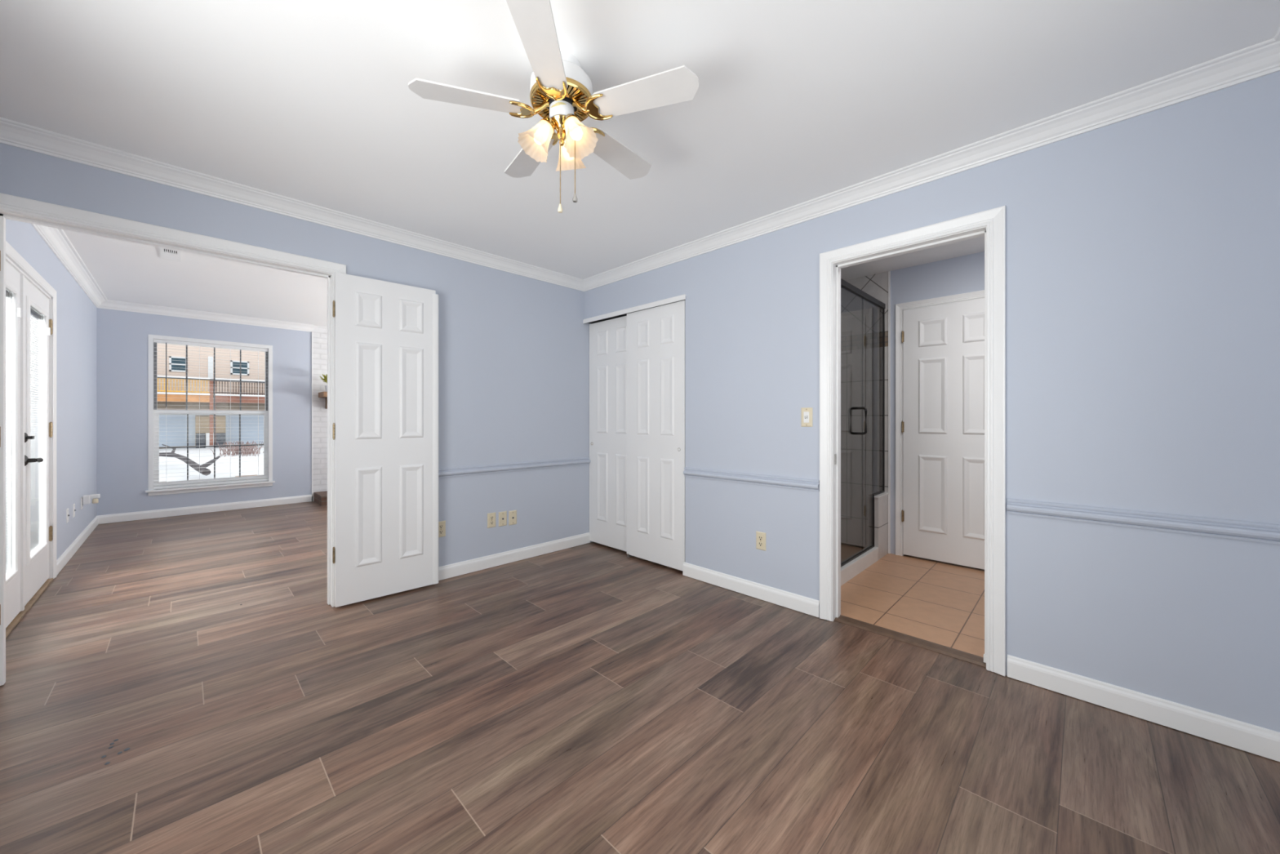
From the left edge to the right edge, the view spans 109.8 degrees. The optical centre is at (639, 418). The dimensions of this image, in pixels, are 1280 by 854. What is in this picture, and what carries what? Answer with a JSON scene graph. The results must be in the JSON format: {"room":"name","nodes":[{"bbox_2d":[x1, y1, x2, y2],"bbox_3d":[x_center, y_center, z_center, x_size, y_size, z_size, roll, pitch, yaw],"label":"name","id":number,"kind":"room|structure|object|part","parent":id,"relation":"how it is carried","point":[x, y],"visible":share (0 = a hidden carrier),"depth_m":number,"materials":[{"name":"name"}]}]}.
{"room":"empty bedroom","nodes":[
{"label":"empty bedroom","id":0,"kind":"room"},
{"bbox_2d":[5,218,96,559],"bbox_3d":[-3.131,-0.110,2.024,8.595,2.560,0.160,0,0,45],"label":"wall","id":1,"kind":"structure","parent":0,"point":[76,313],"depth_m":3.81,"materials":[{"name":"blue paint"}]},
{"bbox_2d":[5,297,7,573],"bbox_3d":[-3.423,0.089,2.384,0.483,1.561,0.008,0,0,45],"label":"blind","id":2,"kind":"object","parent":1,"relation":"attached to","point":[6,298],"depth_m":2.55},
{"bbox_2d":[5,261,21,627],"bbox_3d":[-3.405,0.140,2.383,0.835,2.008,0.067,0,0,45],"label":"door","id":3,"kind":"structure","parent":1,"relation":"in","point":[13,309],"depth_m":2.58,"materials":[{"name":"white paint"}]},
{"bbox_2d":[5,240,56,578],"bbox_3d":[-3.741,0.115,2.639,1.765,2.111,0.179,0,0,45],"label":"door frame","id":4,"kind":"structure","parent":1,"relation":"attached to","point":[11,252],"depth_m":3.26,"materials":[{"name":"white wood"}]},
{"bbox_2d":[30,314,39,551],"bbox_3d":[-4.001,0.089,2.954,0.483,1.561,0.008,0,0,45],"label":"blind","id":5,"kind":"object","parent":1,"relation":"attached to","point":[34,404],"depth_m":3.05,"materials":[{"name":"white fabric"}]},
{"bbox_2d":[20,274,52,611],"bbox_3d":[-3.983,0.140,2.980,0.852,2.008,0.104,0,0,45],"label":"door","id":6,"kind":"structure","parent":1,"relation":"in","point":[36,533],"depth_m":3.00,"materials":[{"name":"white paint"}]},
{"bbox_3d":[-3.755,0.254,2.786,0.152,0.066,0.059,0,0,45],"label":"lever handle","id":7,"kind":"part","parent":6,"relation":"part of","materials":[{"name":"brown metal"}]},
{"bbox_3d":[-3.979,0.074,2.975,0.571,1.664,0.013,0,0,45],"label":"glazing frame","id":8,"kind":"part","parent":6,"relation":"part of","materials":[{"name":"white wood"}]},
{"bbox_2d":[66,507,69,523],"bbox_3d":[-4.735,0.800,3.727,0.070,0.115,0.012,0,0,45],"label":"cable plate","id":9,"kind":"object","parent":1,"relation":"attached to","point":[67,509],"visible":1,"depth_m":3.70,"materials":[{"name":"white plastic"}]},
{"bbox_2d":[72,503,75,517],"bbox_3d":[-4.955,0.802,3.945,0.070,0.115,0.012,0,0,45],"label":"cable plate","id":10,"kind":"object","parent":1,"relation":"attached to","point":[73,504],"visible":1,"depth_m":3.92,"materials":[{"name":"white plastic"}]},
{"bbox_2d":[80,496,83,509],"bbox_3d":[-5.263,0.794,4.245,0.070,0.115,0.008,0,0,45],"label":"outlet","id":11,"kind":"object","parent":1,"relation":"attached to","point":[82,504],"visible":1,"depth_m":4.24,"materials":[{"name":"white plastic"}]},
{"bbox_2d":[82,493,100,504],"bbox_3d":[-5.223,0.762,4.286,0.052,0.085,0.103,0,0,45],"label":"plug","id":12,"kind":"object","parent":11,"relation":"attached to","point":[86,499],"visible":1,"depth_m":4.28,"materials":[{"name":"white plastic"}]},
{"bbox_2d":[92,497,98,503],"bbox_3d":[-5.208,0.781,4.301,0.040,0.047,0.040,0,0,45],"label":"oil bottle","id":13,"kind":"object","parent":12,"relation":"on","point":[94,500],"depth_m":4.29,"materials":[{"name":"beige plastic"}]},
{"bbox_2d":[56,494,312,575],"bbox_3d":[-4.476,1.119,4.841,2.403,0.095,1.962,0,0,45],"label":"baseboard","id":14,"kind":"structure","parent":1,"relation":"attached to","point":[64,557],"depth_m":5.34,"materials":[{"name":"white wood"}]},
{"bbox_2d":[62,229,327,327],"bbox_3d":[-2.750,-1.370,5.209,4.385,0.100,4.950,0,0,45],"label":"ceiling","id":15,"kind":"structure","parent":0,"point":[125,271],"depth_m":4.40,"materials":[{"name":"white paint"}]},
{"bbox_2d":[160,247,180,262],"bbox_3d":[-3.759,-1.316,3.606,0.350,0.008,0.110,0,0,45],"label":"ceiling vent","id":16,"kind":"object","parent":15,"relation":"in","point":[166,254],"visible":0.8,"depth_m":3.61,"materials":[{"name":"white plastic"}]},
{"bbox_2d":[96,307,327,524],"bbox_3d":[-4.349,-0.110,6.786,0.172,2.560,4.910,0,0,45],"label":"wall","id":17,"kind":"structure","parent":0,"point":[122,336],"depth_m":5.47,"materials":[{"name":"blue paint"}]},
{"bbox_2d":[31,223,314,332],"bbox_3d":[-2.750,-1.275,5.209,4.345,0.090,4.910,0,0,45],"label":"crown molding","id":18,"kind":"structure","parent":17,"relation":"attached to","point":[56,239],"depth_m":5.00,"materials":[{"name":"white wood"}]},
{"bbox_2d":[145,334,275,495],"bbox_3d":[-5.387,-0.044,5.700,0.180,1.888,1.177,0,0,45],"label":"window","id":19,"kind":"structure","parent":17,"relation":"in","point":[153,417],"depth_m":5.57,"materials":[{"name":"white plastic"}]},
{"bbox_3d":[-5.355,0.846,5.668,0.090,0.022,1.177,0,0,45],"label":"sill","id":20,"kind":"part","parent":19,"relation":"part of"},
{"bbox_2d":[153,338,268,488],"bbox_3d":[-5.364,-0.056,5.677,0.044,1.770,1.047,0,0,45],"label":"window blind","id":21,"kind":"object","parent":19,"relation":"attached to","point":[155,340],"visible":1,"depth_m":5.65,"materials":[{"name":"white plastic"}]},
{"bbox_3d":[-5.466,-0.044,5.585,0.027,1.718,0.002,0,0,45],"label":"ladder cord","id":22,"kind":"part","parent":21,"relation":"part of","materials":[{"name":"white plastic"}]},
{"bbox_3d":[-5.371,0.819,5.683,0.023,0.020,1.045,0,0,45],"label":"rail","id":23,"kind":"part","parent":21,"relation":"part of","materials":[{"name":"white plastic"}]},
{"bbox_3d":[-5.267,-0.044,5.788,0.027,1.718,0.002,0,0,45],"label":"ladder cord","id":24,"kind":"part","parent":21,"relation":"part of","materials":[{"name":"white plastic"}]},
{"bbox_3d":[-5.075,-0.044,5.983,0.027,1.718,0.002,0,0,45],"label":"ladder cord","id":25,"kind":"part","parent":21,"relation":"part of","materials":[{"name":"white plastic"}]},
{"bbox_2d":[156,345,265,410],"bbox_3d":[-5.428,-0.496,5.740,0.008,0.825,0.997,0,0,45],"label":"grille","id":26,"kind":"object","parent":19,"relation":"attached to","point":[186,378],"depth_m":5.74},
{"bbox_3d":[-5.396,0.347,5.708,0.033,0.915,1.053,0,0,45],"label":"sash","id":27,"kind":"part","parent":19,"relation":"part of","materials":[{"name":"white plastic"}]},
{"bbox_3d":[-5.423,-0.496,5.735,0.030,0.893,1.053,0,0,45],"label":"sash","id":28,"kind":"part","parent":19,"relation":"part of","materials":[{"name":"white plastic"}]},
{"bbox_2d":[159,413,263,479],"bbox_3d":[-5.401,0.347,5.713,0.008,0.815,0.963,0,0,45],"label":"window pane","id":29,"kind":"object","parent":19,"relation":"attached to","point":[255,476],"depth_m":5.71,"materials":[{"name":"clear glass"}]},
{"bbox_2d":[311,332,312,501],"bbox_3d":[-4.642,-0.030,6.374,0.014,2.400,0.012,0,0,45],"label":"trim","id":30,"kind":"structure","parent":17,"relation":"attached to","point":[312,332],"depth_m":6.37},
{"bbox_2d":[318,391,327,408],"bbox_3d":[-3.752,-0.260,7.022,0.348,0.230,2.035,0,0,45],"label":"mantel shelf","id":31,"kind":"object","parent":17,"relation":"attached to","point":[322,394],"visible":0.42,"depth_m":6.32,"materials":[{"name":"brown wood"}]},
{"bbox_2d":[320,373,327,391],"bbox_3d":[-4.362,-0.511,6.332,0.272,0.272,0.240,0,0,45],"label":"potted plant","id":32,"kind":"object","parent":31,"relation":"on","point":[325,379],"visible":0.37,"depth_m":6.28,"materials":[{"name":"green plant"}]},
{"bbox_2d":[0,142,593,566],"bbox_3d":[-1.169,-0.110,3.636,0.115,2.560,4.930,0,0,45],"label":"wall","id":33,"kind":"structure","parent":0,"point":[513,349],"depth_m":3.45,"materials":[{"name":"blue paint"}]},
{"bbox_2d":[0,250,0,625],"bbox_3d":[-2.554,0.128,1.697,0.600,2.056,0.067,0,0,45],"label":"door","id":34,"kind":"structure","parent":33,"relation":"in","point":[0,251],"depth_m":1.93,"materials":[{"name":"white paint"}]},
{"bbox_2d":[0,192,346,685],"bbox_3d":[-2.375,0.100,2.401,0.136,2.140,1.357,0,0,45],"label":"door frame","id":35,"kind":"structure","parent":33,"relation":"attached to","point":[4,215],"depth_m":2.25,"materials":[{"name":"white wood"}]},
{"bbox_2d":[333,271,438,607],"bbox_3d":[-1.659,0.128,2.975,0.622,2.056,0.055,0,0,-43],"label":"door","id":36,"kind":"structure","parent":33,"relation":"in","point":[385,433],"depth_m":2.95,"materials":[{"name":"white paint"}]},
{"bbox_3d":[-1.436,0.141,3.163,0.040,2.030,0.020,0,0,-43],"label":"edge moulding","id":37,"kind":"part","parent":36,"relation":"part of","materials":[{"name":"white wood"}]},
{"bbox_2d":[438,520,445,537],"bbox_3d":[-1.446,0.801,3.267,0.008,0.115,0.070,0,0,45],"label":"outlet","id":38,"kind":"object","parent":33,"relation":"attached to","point":[442,524],"visible":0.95,"depth_m":3.27,"materials":[{"name":"beige plastic"}]},
{"bbox_2d":[487,511,495,528],"bbox_3d":[-1.169,0.799,3.549,0.008,0.115,0.070,0,0,45],"label":"outlet","id":39,"kind":"object","parent":33,"relation":"attached to","point":[491,516],"visible":1,"depth_m":3.54,"materials":[{"name":"beige plastic"}]},
{"bbox_2d":[498,511,506,526],"bbox_3d":[-1.101,0.803,3.615,0.012,0.115,0.070,0,0,45],"label":"cable plate","id":40,"kind":"object","parent":33,"relation":"attached to","point":[502,515],"visible":1,"depth_m":3.61,"materials":[{"name":"beige plastic"}]},
{"bbox_2d":[508,510,516,525],"bbox_3d":[-1.037,0.808,3.679,0.012,0.115,0.070,0,0,45],"label":"cable plate","id":41,"kind":"object","parent":33,"relation":"attached to","point":[512,514],"visible":1,"depth_m":3.68,"materials":[{"name":"beige plastic"}]},
{"bbox_2d":[438,532,590,580],"bbox_3d":[-1.169,1.119,3.545,0.014,0.095,1.979,0,0,45],"label":"baseboard","id":42,"kind":"structure","parent":33,"relation":"attached to","point":[446,571],"depth_m":3.65,"materials":[{"name":"white wood"}]},
{"bbox_2d":[438,457,591,478],"bbox_3d":[-1.166,0.395,3.539,0.026,0.067,1.974,0,0,45],"label":"chair rail","id":43,"kind":"object","parent":33,"relation":"attached to","point":[500,468],"visible":0.66,"depth_m":3.64,"materials":[{"name":"blue paint"}]},
{"bbox_2d":[0,501,1279,853],"bbox_3d":[-1.335,1.170,3.813,8.320,0.001,4.910,0,0,45],"label":"floor","id":44,"kind":"structure","parent":0,"point":[592,697],"depth_m":1.71,"materials":[{"name":"brown wood"}]},
{"bbox_2d":[5,577,53,637],"bbox_3d":[-3.743,1.159,2.636,1.647,0.022,0.172,0,0,45],"label":"threshold","id":45,"kind":"object","parent":44,"relation":"on","point":[16,620],"visible":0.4,"depth_m":2.77,"materials":[{"name":"brown wood"}]},
{"bbox_2d":[101,604,242,764],"bbox_3d":[-2.174,1.168,2.170,0.075,0.004,1.493,0,0,-29],"label":"dirt","id":46,"kind":"object","parent":44,"relation":"on","point":[115,740],"visible":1,"depth_m":1.59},
{"bbox_2d":[314,490,327,506],"bbox_3d":[-3.663,1.105,7.005,0.498,0.130,2.235,0,0,45],"label":"hearth","id":47,"kind":"object","parent":44,"relation":"on","point":[320,497],"visible":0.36,"depth_m":6.13,"materials":[{"name":"brown brick"}]},
{"bbox_2d":[834,614,986,667],"bbox_3d":[1.407,1.163,2.392,0.706,0.013,0.084,0,0,45],"label":"threshold","id":48,"kind":"object","parent":44,"relation":"on","point":[957,654],"visible":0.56,"depth_m":2.35,"materials":[{"name":"brown wood"}]},
{"bbox_2d":[0,0,1279,279],"bbox_3d":[-0.309,-1.320,1.678,3.900,0.100,3.350,0,0,45],"label":"ceiling","id":49,"kind":"structure","parent":0,"point":[795,102],"depth_m":1.73,"materials":[{"name":"white paint"}]},
{"bbox_2d":[408,0,698,213],"bbox_3d":[-0.275,-1.002,1.652,0.949,0.535,0.939,0,0,45],"label":"ceiling fan","id":50,"kind":"object","parent":49,"relation":"hanging from","point":[561,91],"visible":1,"depth_m":1.55,"materials":[{"name":"white wood"}]},
{"bbox_3d":[-0.585,-1.092,1.530,0.364,0.029,0.121,0,0,-16],"label":"blade","id":51,"kind":"part","parent":50,"relation":"part of","materials":[{"name":"white wood"}]},
{"bbox_3d":[-0.461,-1.092,1.881,0.121,0.029,0.364,0,0,-34],"label":"blade","id":52,"kind":"part","parent":50,"relation":"part of","materials":[{"name":"white wood"}]},
{"bbox_3d":[-0.374,-0.989,1.589,0.114,0.132,0.118,0,0,31],"label":"lamp shade","id":53,"kind":"part","parent":50,"relation":"part of","materials":[{"name":"white glass"}]},
{"bbox_3d":[-0.290,-1.092,1.303,0.121,0.029,0.364,0,0,2],"label":"blade","id":54,"kind":"part","parent":50,"relation":"part of","materials":[{"name":"white wood"}]},
{"bbox_3d":[-0.283,-0.895,1.600,0.004,0.275,0.005,0,0,45],"label":"pull chain","id":55,"kind":"part","parent":50,"relation":"part of","materials":[{"name":"gold metal"}]},
{"bbox_3d":[-0.268,-0.989,1.717,0.112,0.133,0.121,0,0,45],"label":"lamp shade","id":56,"kind":"part","parent":50,"relation":"part of","materials":[{"name":"white glass"}]},
{"bbox_3d":[-0.229,-0.913,1.590,0.004,0.248,0.005,0,0,45],"label":"pull chain","id":57,"kind":"part","parent":50,"relation":"part of","materials":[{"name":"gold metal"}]},
{"bbox_3d":[-0.228,-1.011,1.575,0.056,0.073,0.044,0,0,45],"label":"bulb","id":58,"kind":"part","parent":50,"relation":"part of","materials":[{"name":"white glass"}]},
{"bbox_3d":[-0.209,-0.988,1.555,0.122,0.133,0.112,0,0,8],"label":"lamp shade","id":59,"kind":"part","parent":50,"relation":"part of","materials":[{"name":"white glass"}]},
{"bbox_3d":[-0.088,-1.092,1.872,0.121,0.029,0.364,0,0,37],"label":"blade","id":60,"kind":"part","parent":50,"relation":"part of","materials":[{"name":"white wood"}]},
{"bbox_3d":[0.017,-1.092,1.514,0.364,0.029,0.121,0,0,20],"label":"blade","id":61,"kind":"part","parent":50,"relation":"part of","materials":[{"name":"white wood"}]},
{"bbox_2d":[840,271,888,559],"bbox_3d":[1.330,-0.056,3.707,0.905,2.452,1.660,0,0,45],"label":"wall","id":62,"kind":"structure","parent":0,"point":[860,320],"depth_m":4.05,"materials":[{"name":"grey tile"}]},
{"bbox_2d":[866,491,888,497],"bbox_3d":[2.033,0.647,3.839,0.092,0.015,0.276,0,0,45],"label":"wall cap","id":63,"kind":"object","parent":62,"relation":"on","point":[879,495],"visible":0.76,"depth_m":3.77,"materials":[{"name":"white stone"}]},
{"bbox_2d":[840,553,984,657],"bbox_3d":[1.829,1.193,3.148,2.400,0.054,1.615,0,0,45],"label":"floor","id":64,"kind":"structure","parent":0,"point":[943,604],"depth_m":2.90,"materials":[{"name":"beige tile"}]},
{"bbox_2d":[840,541,866,560],"bbox_3d":[1.290,1.153,3.684,0.756,0.025,1.537,0,0,45],"label":"shower pan","id":65,"kind":"object","parent":64,"relation":"on","point":[847,549],"visible":0.02,"depth_m":3.94,"materials":[{"name":"brown tile"}]},
{"bbox_2d":[840,545,878,586],"bbox_3d":[1.496,1.115,3.293,0.082,0.110,1.271,0,0,45],"label":"shower curb","id":66,"kind":"object","parent":64,"relation":"on","point":[850,570],"visible":0.5,"depth_m":3.41,"materials":[{"name":"white tile"}]},
{"bbox_2d":[840,278,885,566],"bbox_3d":[1.590,0.029,3.389,0.139,2.062,1.539,0,0,45],"label":"shower enclosure","id":67,"kind":"object","parent":66,"relation":"on","point":[845,285],"visible":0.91,"depth_m":3.74,"materials":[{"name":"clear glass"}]},
{"bbox_3d":[1.687,0.015,3.488,0.139,0.215,0.019,0,0,45],"label":"pull handle","id":68,"kind":"part","parent":67,"relation":"part of","materials":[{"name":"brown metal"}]},
{"bbox_3d":[1.590,-0.981,3.389,0.032,0.042,1.539,0,0,45],"label":"rail","id":69,"kind":"part","parent":67,"relation":"part of","materials":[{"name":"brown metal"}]},
{"bbox_2d":[903,554,984,571],"bbox_3d":[2.520,1.165,3.620,0.689,0.010,0.091,0,0,45],"label":"threshold","id":70,"kind":"object","parent":64,"relation":"on","point":[944,562],"visible":0.36,"depth_m":3.62,"materials":[{"name":"wood"}]},
{"bbox_2d":[840,235,984,279],"bbox_3d":[1.893,-1.306,3.155,2.480,0.048,1.655,0,0,45],"label":"ceiling","id":71,"kind":"structure","parent":0,"point":[975,245],"depth_m":3.60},
{"bbox_2d":[584,71,1279,732],"bbox_3d":[0.894,-0.110,2.897,3.860,2.560,0.115,0,0,45],"label":"wall","id":72,"kind":"structure","parent":0,"point":[1143,251],"depth_m":1.83,"materials":[{"name":"blue paint"}]},
{"bbox_2d":[582,293,686,323],"bbox_3d":[-0.062,-0.909,3.809,1.215,0.038,0.108,0,0,45],"label":"valance","id":73,"kind":"object","parent":72,"relation":"attached to","point":[682,297],"visible":0.83,"depth_m":3.69,"materials":[{"name":"white wood"}]},
{"bbox_2d":[586,299,684,324],"bbox_3d":[-0.052,-0.908,3.830,1.196,0.012,0.115,0,0,45],"label":"door track","id":74,"kind":"object","parent":72,"relation":"attached to","point":[624,314],"visible":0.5,"depth_m":3.99,"materials":[{"name":"white metal"}]},
{"bbox_2d":[589,315,626,551],"bbox_3d":[-0.249,0.128,4.041,0.618,2.040,0.041,0,0,45],"label":"door","id":75,"kind":"structure","parent":74,"relation":"hanging from","point":[608,338],"depth_m":4.06,"materials":[{"name":"white paint"}]},
{"bbox_2d":[626,300,684,570],"bbox_3d":[0.121,0.128,3.615,0.632,2.040,0.041,0,0,45],"label":"door","id":76,"kind":"structure","parent":74,"relation":"hanging from","point":[655,336],"depth_m":3.58,"materials":[{"name":"white paint"}]},
{"bbox_2d":[0,26,1279,291],"bbox_3d":[-0.309,-1.230,1.678,3.860,0.080,3.310,0,0,45],"label":"crown molding","id":77,"kind":"structure","parent":72,"relation":"attached to","point":[1262,59],"depth_m":2.22,"materials":[{"name":"white wood"}]},
{"bbox_2d":[682,561,819,617],"bbox_3d":[0.690,1.119,3.008,1.024,0.095,0.014,0,0,45],"label":"baseboard","id":78,"kind":"structure","parent":72,"relation":"attached to","point":[809,606],"depth_m":2.94,"materials":[{"name":"white wood"}]},
{"bbox_2d":[683,466,819,491],"bbox_3d":[0.690,0.395,2.999,1.012,0.067,0.026,0,0,45],"label":"chair rail","id":79,"kind":"object","parent":72,"relation":"attached to","point":[744,477],"visible":1,"depth_m":2.93,"materials":[{"name":"blue paint"}]},
{"bbox_2d":[755,530,765,551],"bbox_3d":[0.783,0.792,2.919,0.070,0.115,0.008,0,0,45],"label":"outlet","id":80,"kind":"object","parent":72,"relation":"attached to","point":[760,536],"visible":1,"depth_m":2.92,"materials":[{"name":"beige plastic"}]},
{"bbox_2d":[800,407,812,426],"bbox_3d":[1.001,-0.010,2.704,0.070,0.115,0.010,0,0,45],"label":"light switch","id":81,"kind":"object","parent":72,"relation":"attached to","point":[806,412],"visible":1,"depth_m":2.70,"materials":[{"name":"beige plastic"}]},
{"bbox_2d":[834,453,836,464],"bbox_3d":[1.140,0.235,2.623,0.004,0.060,0.030,0,0,45],"label":"strike plate","id":82,"kind":"object","parent":72,"relation":"attached to","point":[835,455],"visible":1,"depth_m":2.62,"materials":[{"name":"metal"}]},
{"bbox_2d":[819,205,1005,675],"bbox_3d":[1.400,0.101,2.386,0.850,2.138,0.136,0,0,45],"label":"door frame","id":83,"kind":"structure","parent":72,"relation":"attached to","point":[994,219],"depth_m":2.18,"materials":[{"name":"white wood"}]},
{"bbox_2d":[983,653,986,662],"bbox_3d":[1.639,1.136,2.135,0.014,0.036,0.015,0,0,45],"label":"bumper cover","id":84,"kind":"object","parent":72,"relation":"attached to","point":[984,655],"visible":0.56,"depth_m":2.13,"materials":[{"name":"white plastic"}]},
{"bbox_2d":[1006,497,1279,544],"bbox_3d":[1.941,0.395,1.766,0.779,0.067,0.026,0,0,45],"label":"chair rail","id":85,"kind":"object","parent":72,"relation":"attached to","point":[1255,531],"visible":1,"depth_m":1.73,"materials":[{"name":"blue paint"}]},
{"bbox_2d":[1007,654,1279,761],"bbox_3d":[0.788,1.119,0.596,0.779,0.095,3.310,0,0,45],"label":"baseboard","id":86,"kind":"structure","parent":72,"relation":"attached to","point":[1251,738],"depth_m":1.73,"materials":[{"name":"white wood"}]},
{"bbox_2d":[890,251,984,555],"bbox_3d":[2.215,-0.060,2.838,1.575,2.460,1.655,0,0,45],"label":"wall","id":87,"kind":"structure","parent":0,"point":[964,273],"depth_m":3.73,"materials":[{"name":"blue paint"}]},
{"bbox_2d":[888,271,890,553],"bbox_3d":[2.162,-0.056,3.902,0.015,2.452,0.012,0,0,45],"label":"trim","id":88,"kind":"structure","parent":87,"relation":"attached to","point":[889,272],"depth_m":3.90,"materials":[{"name":"white wood"}]},
{"bbox_2d":[895,289,984,555],"bbox_3d":[2.517,0.094,3.618,0.805,2.153,0.119,0,0,45],"label":"door frame","id":89,"kind":"structure","parent":87,"relation":"attached to","point":[980,294],"depth_m":3.84,"materials":[{"name":"white wood"}]},
{"bbox_2d":[901,298,984,568],"bbox_3d":[2.461,0.115,3.568,0.696,2.066,0.100,0,0,45],"label":"door","id":90,"kind":"structure","parent":87,"relation":"in","point":[943,422],"depth_m":3.61,"materials":[{"name":"white paint"}]},
{"label":"outside","id":91,"kind":"structure","parent":0,"visible":0},
{"bbox_2d":[159,444,263,481],"bbox_3d":[-18.735,1.873,22.173,41.540,0.060,60.000,0,0,45],"label":"ground","id":92,"kind":"structure","parent":91,"point":[250,460],"depth_m":18.43,"materials":[{"name":"white snow"}]},
{"bbox_2d":[159,444,220,475],"bbox_3d":[-17.419,1.418,16.428,10.633,0.569,1.908,0,0,34],"label":"fallen branch","id":93,"kind":"object","parent":92,"relation":"on","point":[202,470],"visible":0.62,"depth_m":14.71,"materials":[{"name":"brown wood"}]},
{"bbox_2d":[195,433,205,448],"bbox_3d":[-28.347,1.402,29.031,0.520,0.943,0.434,0,0,45],"label":"condenser unit","id":94,"kind":"object","parent":92,"relation":"on","point":[202,437],"visible":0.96,"depth_m":28.88,"materials":[{"name":"grey metal"}]},
{"bbox_2d":[205,432,213,448],"bbox_3d":[-27.987,1.395,29.268,0.500,0.956,0.360,0,0,45],"label":"post","id":95,"kind":"object","parent":92,"relation":"on","point":[207,437],"visible":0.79,"depth_m":29.02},
{"bbox_2d":[157,342,265,448],"bbox_3d":[-30.193,-3.558,30.877,8.300,11.063,29.761,0,0,45],"label":"townhouse","id":96,"kind":"structure","parent":92,"relation":"on","point":[173,422],"depth_m":29.38,"materials":[{"name":"beige brick"}]},
{"bbox_3d":[-30.405,0.775,28.126,0.060,1.996,3.720,0,0,45],"label":"garage door","id":97,"kind":"part","parent":96,"relation":"part of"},
{"bbox_3d":[-29.581,-3.501,28.845,0.015,0.775,0.638,0,0,45],"label":"pane","id":98,"kind":"part","parent":96,"relation":"part of","materials":[{"name":"glass"}]},
{"bbox_3d":[-29.660,-2.019,25.634,0.100,0.916,7.495,0,0,45],"label":"deck railing","id":99,"kind":"part","parent":96,"relation":"part of","materials":[{"name":"yellow wood"}]},
{"bbox_3d":[-27.015,-0.364,28.360,0.160,4.274,0.164,0,0,45],"label":"deck post","id":100,"kind":"part","parent":96,"relation":"part of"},
{"bbox_3d":[-24.240,-2.019,31.131,0.100,0.916,7.671,0,0,45],"label":"deck railing","id":101,"kind":"part","parent":96,"relation":"part of","materials":[{"name":"wood"}]},
{"bbox_3d":[-27.508,-3.501,30.946,0.015,0.775,0.762,0,0,45],"label":"pane","id":102,"kind":"part","parent":96,"relation":"part of","materials":[{"name":"glass"}]},
{"bbox_3d":[-26.583,0.775,32.002,0.060,1.996,4.241,0,0,45],"label":"garage door","id":103,"kind":"part","parent":96,"relation":"part of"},
{"bbox_2d":[215,432,226,447],"bbox_3d":[-27.690,1.402,29.697,0.520,0.943,0.496,0,0,45],"label":"condenser unit","id":104,"kind":"object","parent":92,"relation":"on","point":[218,441],"visible":0.7,"depth_m":29.52,"materials":[{"name":"grey metal"}]},
{"bbox_2d":[211,440,263,457],"bbox_3d":[-20.661,1.523,23.532,4.329,0.709,2.706,0,0,45],"label":"dry shrub","id":105,"kind":"object","parent":92,"relation":"on","point":[233,449],"visible":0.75,"depth_m":23.13,"materials":[{"name":"brown plant"}]}
]}

